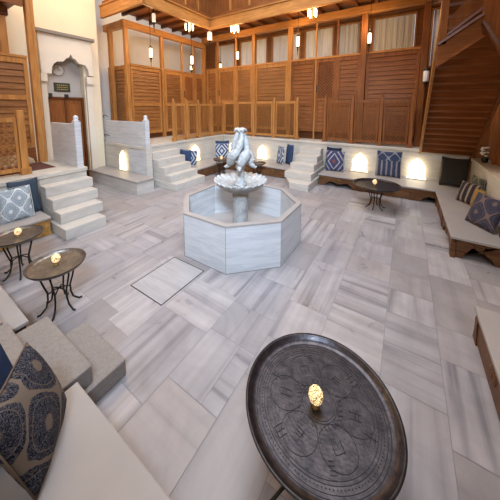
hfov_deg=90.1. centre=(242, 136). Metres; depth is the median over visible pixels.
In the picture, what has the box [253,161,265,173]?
tray table
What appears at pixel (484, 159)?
flower pot
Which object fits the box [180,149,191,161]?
throw cushion
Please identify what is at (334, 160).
throw cushion
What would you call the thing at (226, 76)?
screen
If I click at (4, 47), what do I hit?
timber post
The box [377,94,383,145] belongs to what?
railing post
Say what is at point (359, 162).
lamp
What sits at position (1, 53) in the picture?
rail
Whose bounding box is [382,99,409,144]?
lattice railing
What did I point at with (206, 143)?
platform
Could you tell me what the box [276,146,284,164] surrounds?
throw cushion
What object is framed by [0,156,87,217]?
platform
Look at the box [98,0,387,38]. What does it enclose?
ceiling
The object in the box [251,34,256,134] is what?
timber post
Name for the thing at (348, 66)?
screen
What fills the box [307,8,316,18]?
lantern
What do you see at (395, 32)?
window curtain
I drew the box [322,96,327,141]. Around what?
railing post
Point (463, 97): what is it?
wooden staircase
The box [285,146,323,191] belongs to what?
marble steps
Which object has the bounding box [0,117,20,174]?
lattice railing
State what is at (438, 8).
window
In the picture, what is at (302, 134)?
baseboard
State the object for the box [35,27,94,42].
trim
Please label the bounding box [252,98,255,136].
railing post
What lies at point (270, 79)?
screen
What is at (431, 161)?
platform
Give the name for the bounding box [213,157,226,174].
tray table
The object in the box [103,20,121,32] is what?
timber beam
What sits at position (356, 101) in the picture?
lattice railing
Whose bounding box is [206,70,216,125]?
screen
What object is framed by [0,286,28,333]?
stone bench
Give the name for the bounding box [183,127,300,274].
fountain
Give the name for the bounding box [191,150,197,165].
throw cushion
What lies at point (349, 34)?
window curtain
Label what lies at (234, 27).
lantern
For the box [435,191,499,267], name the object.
stone bench
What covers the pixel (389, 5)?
timber beam
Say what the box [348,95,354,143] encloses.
railing post
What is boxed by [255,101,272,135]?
lattice railing
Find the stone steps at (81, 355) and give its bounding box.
[0,316,125,402]
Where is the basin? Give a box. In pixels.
[184,186,300,273]
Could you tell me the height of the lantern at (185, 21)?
0.740 m
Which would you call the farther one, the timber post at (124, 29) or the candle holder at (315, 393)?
the timber post at (124, 29)
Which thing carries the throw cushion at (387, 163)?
on the stone bench at (421, 189)
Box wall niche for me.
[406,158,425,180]
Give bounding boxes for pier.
[140,147,152,176]
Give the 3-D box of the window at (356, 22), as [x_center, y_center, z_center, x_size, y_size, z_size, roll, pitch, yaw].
[4.437,-3.711,10.463,0.890,2.030,0.150,4,8,33]
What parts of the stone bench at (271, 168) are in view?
apron rail, seat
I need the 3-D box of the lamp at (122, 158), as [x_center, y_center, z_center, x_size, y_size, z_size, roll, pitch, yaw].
[-4.250,0.831,8.800,0.354,0.700,0.090,4,8,33]
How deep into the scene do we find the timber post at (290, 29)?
10.41 m
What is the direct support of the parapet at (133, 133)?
on the platform at (206, 143)
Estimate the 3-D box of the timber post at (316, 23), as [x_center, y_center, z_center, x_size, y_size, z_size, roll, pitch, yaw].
[2.889,-2.171,9.964,0.060,4.558,0.060,4,8,33]
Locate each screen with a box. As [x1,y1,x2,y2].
[0,55,35,149]
[108,65,126,120]
[130,65,162,132]
[164,70,182,131]
[183,73,194,127]
[195,75,203,127]
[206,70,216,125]
[219,68,234,126]
[236,66,251,127]
[255,62,287,129]
[290,60,314,130]
[314,57,335,132]
[335,55,359,133]
[363,49,420,136]
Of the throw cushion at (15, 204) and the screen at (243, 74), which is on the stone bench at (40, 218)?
the throw cushion at (15, 204)
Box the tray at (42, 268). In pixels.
[23,248,85,280]
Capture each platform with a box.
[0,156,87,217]
[104,129,229,173]
[224,133,468,181]
[470,158,499,228]
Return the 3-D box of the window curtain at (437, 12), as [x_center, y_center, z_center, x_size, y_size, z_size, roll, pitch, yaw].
[7.080,-3.505,8.753,0.710,1.910,0.044,4,8,33]
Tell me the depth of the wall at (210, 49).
9.94 m
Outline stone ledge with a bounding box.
[88,166,153,194]
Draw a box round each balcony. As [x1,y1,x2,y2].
[0,0,22,8]
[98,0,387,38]
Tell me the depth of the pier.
8.21 m
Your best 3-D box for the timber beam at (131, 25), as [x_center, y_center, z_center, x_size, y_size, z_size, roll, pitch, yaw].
[-3.258,-4.393,10.899,0.220,0.240,4.320,4,8,33]
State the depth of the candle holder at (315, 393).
1.73 m
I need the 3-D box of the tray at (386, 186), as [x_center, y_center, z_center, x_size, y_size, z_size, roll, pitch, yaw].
[3.505,1.261,6.555,1.148,0.054,1.148,4,8,33]
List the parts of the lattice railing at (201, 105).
lattice panel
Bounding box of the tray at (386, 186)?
[353,178,401,192]
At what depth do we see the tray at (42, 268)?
3.25 m
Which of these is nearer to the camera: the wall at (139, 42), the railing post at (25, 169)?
the railing post at (25, 169)
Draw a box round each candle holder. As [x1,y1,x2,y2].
[14,228,21,236]
[51,253,60,265]
[308,384,322,410]
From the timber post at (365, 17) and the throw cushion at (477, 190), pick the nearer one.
the throw cushion at (477, 190)
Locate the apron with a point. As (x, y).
(31, 150)
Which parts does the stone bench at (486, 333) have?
bench leg, seat, apron rail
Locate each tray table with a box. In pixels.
[0,225,43,281]
[23,248,85,321]
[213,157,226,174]
[246,333,407,499]
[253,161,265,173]
[353,178,401,210]
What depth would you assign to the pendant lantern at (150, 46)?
9.34 m
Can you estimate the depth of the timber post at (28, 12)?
6.72 m
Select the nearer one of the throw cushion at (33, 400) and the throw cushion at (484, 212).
the throw cushion at (33, 400)
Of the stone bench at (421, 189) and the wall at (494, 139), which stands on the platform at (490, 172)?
the wall at (494, 139)
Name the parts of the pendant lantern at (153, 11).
lamp shade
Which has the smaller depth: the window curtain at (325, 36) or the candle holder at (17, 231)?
the candle holder at (17, 231)
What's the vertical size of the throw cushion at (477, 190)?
0.439 m
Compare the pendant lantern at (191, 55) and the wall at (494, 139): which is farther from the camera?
the pendant lantern at (191, 55)
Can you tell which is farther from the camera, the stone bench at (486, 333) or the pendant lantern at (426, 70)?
the pendant lantern at (426, 70)
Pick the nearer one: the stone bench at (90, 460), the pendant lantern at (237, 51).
the stone bench at (90, 460)
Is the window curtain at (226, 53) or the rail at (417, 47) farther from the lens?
the window curtain at (226, 53)
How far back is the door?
8.52 m
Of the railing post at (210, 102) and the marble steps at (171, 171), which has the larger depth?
the railing post at (210, 102)
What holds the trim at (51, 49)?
attached to the wall at (74, 17)
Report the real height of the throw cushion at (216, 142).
0.725 m
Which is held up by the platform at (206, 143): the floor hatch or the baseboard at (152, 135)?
the baseboard at (152, 135)
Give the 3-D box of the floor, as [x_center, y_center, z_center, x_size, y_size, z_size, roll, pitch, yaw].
[-0.377,2.074,5.789,12.856,0.200,13.200,4,8,33]
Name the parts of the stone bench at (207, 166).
seat, apron rail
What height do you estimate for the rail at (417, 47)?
0.068 m
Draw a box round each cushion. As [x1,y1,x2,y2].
[0,184,34,225]
[0,342,66,499]
[0,344,12,389]
[6,177,41,211]
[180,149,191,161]
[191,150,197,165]
[215,140,228,152]
[215,144,228,157]
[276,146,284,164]
[285,144,293,163]
[325,147,341,166]
[325,150,344,171]
[375,150,402,178]
[439,156,470,187]
[455,180,481,204]
[465,192,499,233]
[470,188,485,205]
[471,174,485,190]
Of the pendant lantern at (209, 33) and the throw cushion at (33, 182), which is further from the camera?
the pendant lantern at (209, 33)
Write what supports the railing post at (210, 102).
on the platform at (206, 143)
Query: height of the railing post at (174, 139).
1.633 m
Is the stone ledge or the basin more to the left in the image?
the stone ledge
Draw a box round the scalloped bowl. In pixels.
[214,172,266,193]
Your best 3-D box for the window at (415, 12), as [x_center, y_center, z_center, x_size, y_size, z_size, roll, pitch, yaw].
[5.776,-3.606,9.595,1.430,2.030,0.150,4,8,33]
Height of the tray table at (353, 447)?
0.594 m
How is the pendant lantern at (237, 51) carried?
hanging from the ceiling at (216, 16)
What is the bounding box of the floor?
[0,169,499,499]
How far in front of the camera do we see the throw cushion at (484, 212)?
4.64 m
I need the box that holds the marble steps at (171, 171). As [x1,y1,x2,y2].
[152,148,204,191]
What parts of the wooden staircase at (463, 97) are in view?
newel post, fascia moulding, fascia moulding, balustrade rail, lattice balustrade, panel, panel moulding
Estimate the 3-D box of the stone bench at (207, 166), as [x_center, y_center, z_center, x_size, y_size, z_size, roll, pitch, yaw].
[-1.301,1.196,10.639,1.050,0.385,2.898,4,8,33]
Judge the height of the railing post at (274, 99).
1.723 m
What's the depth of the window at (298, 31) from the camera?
11.89 m
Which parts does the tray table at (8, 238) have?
stand leg, stand leg, stand leg, stand leg, stand leg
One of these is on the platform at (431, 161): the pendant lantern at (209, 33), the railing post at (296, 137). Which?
the railing post at (296, 137)
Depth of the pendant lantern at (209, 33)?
10.61 m
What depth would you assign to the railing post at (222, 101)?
12.01 m
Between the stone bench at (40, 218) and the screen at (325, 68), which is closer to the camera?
the stone bench at (40, 218)
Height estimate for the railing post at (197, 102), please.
1.633 m
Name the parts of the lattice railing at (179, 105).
lattice panel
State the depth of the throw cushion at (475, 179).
5.87 m
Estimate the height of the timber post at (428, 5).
4.558 m
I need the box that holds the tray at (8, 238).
[0,225,43,247]
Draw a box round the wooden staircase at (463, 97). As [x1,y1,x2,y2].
[419,0,499,157]
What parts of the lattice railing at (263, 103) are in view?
lattice panel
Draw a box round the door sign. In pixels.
[53,82,69,91]
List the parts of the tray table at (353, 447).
stand leg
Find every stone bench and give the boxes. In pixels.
[0,211,52,250]
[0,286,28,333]
[0,382,170,499]
[191,156,227,175]
[228,158,289,178]
[318,169,459,200]
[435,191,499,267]
[472,306,499,420]
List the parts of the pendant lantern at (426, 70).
lamp shade, hanging rod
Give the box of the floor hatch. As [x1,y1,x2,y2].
[130,257,203,305]
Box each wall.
[0,0,105,168]
[47,57,81,99]
[95,0,202,138]
[204,6,490,182]
[487,103,499,166]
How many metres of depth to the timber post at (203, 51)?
12.87 m
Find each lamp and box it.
[119,151,126,170]
[192,145,200,161]
[256,145,266,159]
[350,153,367,172]
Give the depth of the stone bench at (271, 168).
9.73 m
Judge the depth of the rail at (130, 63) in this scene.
10.81 m
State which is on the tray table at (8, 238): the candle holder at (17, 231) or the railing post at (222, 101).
the candle holder at (17, 231)
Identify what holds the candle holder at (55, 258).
on the tray table at (42, 268)
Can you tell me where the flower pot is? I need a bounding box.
[480,147,489,162]
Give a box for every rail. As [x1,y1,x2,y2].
[0,52,26,57]
[130,63,203,75]
[206,46,420,70]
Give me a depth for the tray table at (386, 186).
6.56 m
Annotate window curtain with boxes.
[219,44,233,67]
[241,39,265,65]
[273,33,299,61]
[306,28,332,58]
[339,23,359,54]
[374,14,415,50]
[430,10,439,65]
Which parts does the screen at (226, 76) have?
lattice panel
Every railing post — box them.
[14,110,31,174]
[171,99,176,141]
[185,99,189,139]
[196,100,200,137]
[209,100,213,135]
[221,101,224,133]
[234,98,237,134]
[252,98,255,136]
[272,97,275,137]
[294,97,298,139]
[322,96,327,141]
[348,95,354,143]
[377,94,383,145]
[407,93,414,147]
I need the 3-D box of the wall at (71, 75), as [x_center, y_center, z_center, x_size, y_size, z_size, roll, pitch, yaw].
[-6.141,-0.678,8.574,0.160,4.600,1.320,4,8,33]
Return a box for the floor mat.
[0,162,54,175]
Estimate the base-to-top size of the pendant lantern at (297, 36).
1.610 m
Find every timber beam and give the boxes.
[0,5,7,16]
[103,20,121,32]
[120,19,203,48]
[202,0,438,43]
[224,0,441,42]
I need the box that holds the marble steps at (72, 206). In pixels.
[40,176,105,240]
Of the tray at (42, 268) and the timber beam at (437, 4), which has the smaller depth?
the tray at (42, 268)
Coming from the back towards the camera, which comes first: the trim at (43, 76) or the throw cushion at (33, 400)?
the trim at (43, 76)
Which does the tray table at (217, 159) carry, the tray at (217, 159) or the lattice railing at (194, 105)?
the tray at (217, 159)
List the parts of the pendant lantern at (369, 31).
lamp shade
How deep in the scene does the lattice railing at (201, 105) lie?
10.98 m
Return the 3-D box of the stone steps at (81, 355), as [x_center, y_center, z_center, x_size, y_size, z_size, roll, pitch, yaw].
[-2.417,2.008,2.564,2.230,0.700,1.180,4,8,33]
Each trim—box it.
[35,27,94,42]
[36,31,93,76]
[39,73,53,157]
[84,77,97,168]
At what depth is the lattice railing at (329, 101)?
9.17 m
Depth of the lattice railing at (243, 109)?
11.37 m
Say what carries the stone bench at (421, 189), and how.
on the floor
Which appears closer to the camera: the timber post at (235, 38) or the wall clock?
the wall clock
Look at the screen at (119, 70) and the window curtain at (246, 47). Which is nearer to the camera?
the screen at (119, 70)
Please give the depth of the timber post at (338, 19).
9.44 m
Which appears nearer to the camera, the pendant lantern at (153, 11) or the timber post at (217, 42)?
the pendant lantern at (153, 11)
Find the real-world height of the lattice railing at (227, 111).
1.473 m
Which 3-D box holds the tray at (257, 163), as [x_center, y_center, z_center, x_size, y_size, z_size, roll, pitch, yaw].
[0.510,0.955,9.101,0.656,0.054,0.656,4,8,33]
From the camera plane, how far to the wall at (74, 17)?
8.26 m
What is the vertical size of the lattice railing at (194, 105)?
1.373 m
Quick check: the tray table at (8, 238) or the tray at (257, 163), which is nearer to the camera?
the tray table at (8, 238)
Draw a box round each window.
[215,42,234,67]
[240,37,267,65]
[271,31,300,61]
[304,25,334,58]
[338,21,361,54]
[372,11,417,50]
[428,7,440,67]
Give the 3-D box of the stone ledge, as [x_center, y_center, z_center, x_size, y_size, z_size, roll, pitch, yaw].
[-4.213,1.433,8.523,2.880,0.420,0.640,4,8,33]
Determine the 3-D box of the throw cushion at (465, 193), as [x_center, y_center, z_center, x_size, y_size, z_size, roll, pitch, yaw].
[5.326,1.327,5.905,0.212,0.484,0.452,0,7,-4]
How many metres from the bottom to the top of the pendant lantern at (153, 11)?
1.090 m
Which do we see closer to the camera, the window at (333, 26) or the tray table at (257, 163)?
the tray table at (257, 163)
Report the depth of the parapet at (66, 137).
6.57 m
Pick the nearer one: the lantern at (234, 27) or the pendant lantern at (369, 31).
the pendant lantern at (369, 31)
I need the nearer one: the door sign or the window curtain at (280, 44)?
the door sign
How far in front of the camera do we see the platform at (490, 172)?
5.71 m
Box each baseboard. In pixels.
[150,129,193,137]
[213,126,412,145]
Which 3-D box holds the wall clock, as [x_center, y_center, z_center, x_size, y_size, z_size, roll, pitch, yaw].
[-6.113,-2.209,8.240,0.030,0.380,0.380,4,8,33]
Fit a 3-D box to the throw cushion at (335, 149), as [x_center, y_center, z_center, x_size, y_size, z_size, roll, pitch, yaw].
[3.313,0.779,9.146,0.532,0.801,0.180,5,8,36]
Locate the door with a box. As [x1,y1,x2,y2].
[48,93,89,175]
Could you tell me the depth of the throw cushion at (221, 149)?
11.23 m
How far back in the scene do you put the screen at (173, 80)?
11.27 m
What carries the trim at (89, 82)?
attached to the wall at (74, 17)
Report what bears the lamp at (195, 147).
on the stone bench at (207, 166)
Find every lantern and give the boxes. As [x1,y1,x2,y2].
[149,17,151,65]
[152,9,155,32]
[185,21,193,32]
[190,34,192,67]
[207,30,211,44]
[231,25,238,33]
[236,25,238,66]
[296,12,299,54]
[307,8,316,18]
[367,0,371,52]
[423,0,432,92]
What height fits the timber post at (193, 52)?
4.253 m
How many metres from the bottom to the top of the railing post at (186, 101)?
1.633 m
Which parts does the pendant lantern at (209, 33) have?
lamp shade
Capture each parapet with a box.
[51,115,83,166]
[103,115,149,147]
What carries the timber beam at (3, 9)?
attached to the balcony at (9, 3)
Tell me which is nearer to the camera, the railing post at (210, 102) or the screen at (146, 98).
the screen at (146, 98)
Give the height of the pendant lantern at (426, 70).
3.330 m
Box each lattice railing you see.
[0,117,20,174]
[175,103,185,138]
[188,104,197,136]
[200,104,210,135]
[212,104,222,133]
[224,102,234,132]
[237,102,252,133]
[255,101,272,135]
[275,101,295,136]
[326,100,350,140]
[353,100,379,142]
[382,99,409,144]
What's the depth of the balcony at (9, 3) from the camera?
6.27 m
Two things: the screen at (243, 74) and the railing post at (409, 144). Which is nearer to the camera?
the railing post at (409, 144)
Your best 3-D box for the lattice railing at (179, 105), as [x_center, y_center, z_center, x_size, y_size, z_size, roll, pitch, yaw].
[-2.453,-0.627,9.794,0.050,1.373,0.514,4,8,33]
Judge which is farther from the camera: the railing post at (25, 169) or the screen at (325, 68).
the screen at (325, 68)
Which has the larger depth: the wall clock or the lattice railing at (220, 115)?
the lattice railing at (220, 115)
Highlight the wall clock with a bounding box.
[52,64,64,75]
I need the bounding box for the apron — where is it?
[0,147,36,161]
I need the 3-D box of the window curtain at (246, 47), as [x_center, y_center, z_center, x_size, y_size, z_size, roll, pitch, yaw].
[0.556,-4.013,12.980,1.530,1.910,0.045,4,8,33]
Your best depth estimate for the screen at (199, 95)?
12.75 m
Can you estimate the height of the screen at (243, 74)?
2.853 m
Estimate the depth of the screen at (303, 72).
10.25 m
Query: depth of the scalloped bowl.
4.97 m
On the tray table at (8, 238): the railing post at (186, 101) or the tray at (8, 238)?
the tray at (8, 238)
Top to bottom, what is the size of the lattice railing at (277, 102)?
1.473 m
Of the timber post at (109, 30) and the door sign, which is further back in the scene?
the timber post at (109, 30)
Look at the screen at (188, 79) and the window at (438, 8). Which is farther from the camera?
the screen at (188, 79)
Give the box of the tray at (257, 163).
[254,161,265,165]
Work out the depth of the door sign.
8.37 m
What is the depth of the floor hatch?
3.83 m
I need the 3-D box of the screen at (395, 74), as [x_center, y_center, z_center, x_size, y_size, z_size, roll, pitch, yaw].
[5.066,-1.473,8.617,1.560,2.853,0.060,4,8,33]
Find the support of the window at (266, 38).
in the wall at (210, 49)
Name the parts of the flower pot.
pot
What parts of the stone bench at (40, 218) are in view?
seat, apron rail, bench leg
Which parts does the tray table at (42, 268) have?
stand leg, stand leg, stand leg, stand leg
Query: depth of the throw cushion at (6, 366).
1.76 m
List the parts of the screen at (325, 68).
lattice panel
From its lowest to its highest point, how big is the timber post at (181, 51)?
4.253 m
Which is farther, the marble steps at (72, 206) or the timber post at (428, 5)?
the timber post at (428, 5)
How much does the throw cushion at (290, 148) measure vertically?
0.804 m
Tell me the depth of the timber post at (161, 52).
10.77 m
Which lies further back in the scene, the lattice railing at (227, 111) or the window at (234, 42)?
the window at (234, 42)
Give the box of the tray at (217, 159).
[213,157,226,161]
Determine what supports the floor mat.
on the platform at (61, 171)
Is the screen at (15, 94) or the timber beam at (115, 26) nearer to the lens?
the screen at (15, 94)
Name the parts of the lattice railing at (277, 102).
lattice panel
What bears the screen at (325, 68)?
attached to the timber post at (316, 23)
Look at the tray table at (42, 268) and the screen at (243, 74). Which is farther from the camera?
the screen at (243, 74)
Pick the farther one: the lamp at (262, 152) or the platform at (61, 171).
the lamp at (262, 152)
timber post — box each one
[0,14,8,52]
[22,0,47,161]
[107,28,117,120]
[122,26,132,120]
[159,37,166,136]
[180,43,183,132]
[192,46,195,132]
[201,45,206,131]
[216,41,219,130]
[235,38,236,99]
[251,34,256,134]
[286,27,293,137]
[313,23,317,138]
[333,19,339,140]
[355,13,368,142]
[413,1,431,146]
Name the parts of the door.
panel, panel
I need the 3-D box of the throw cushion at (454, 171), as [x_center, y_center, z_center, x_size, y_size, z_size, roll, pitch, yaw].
[6.040,1.006,7.128,0.630,0.830,0.244,6,9,43]
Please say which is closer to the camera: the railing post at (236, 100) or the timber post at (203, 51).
the railing post at (236, 100)

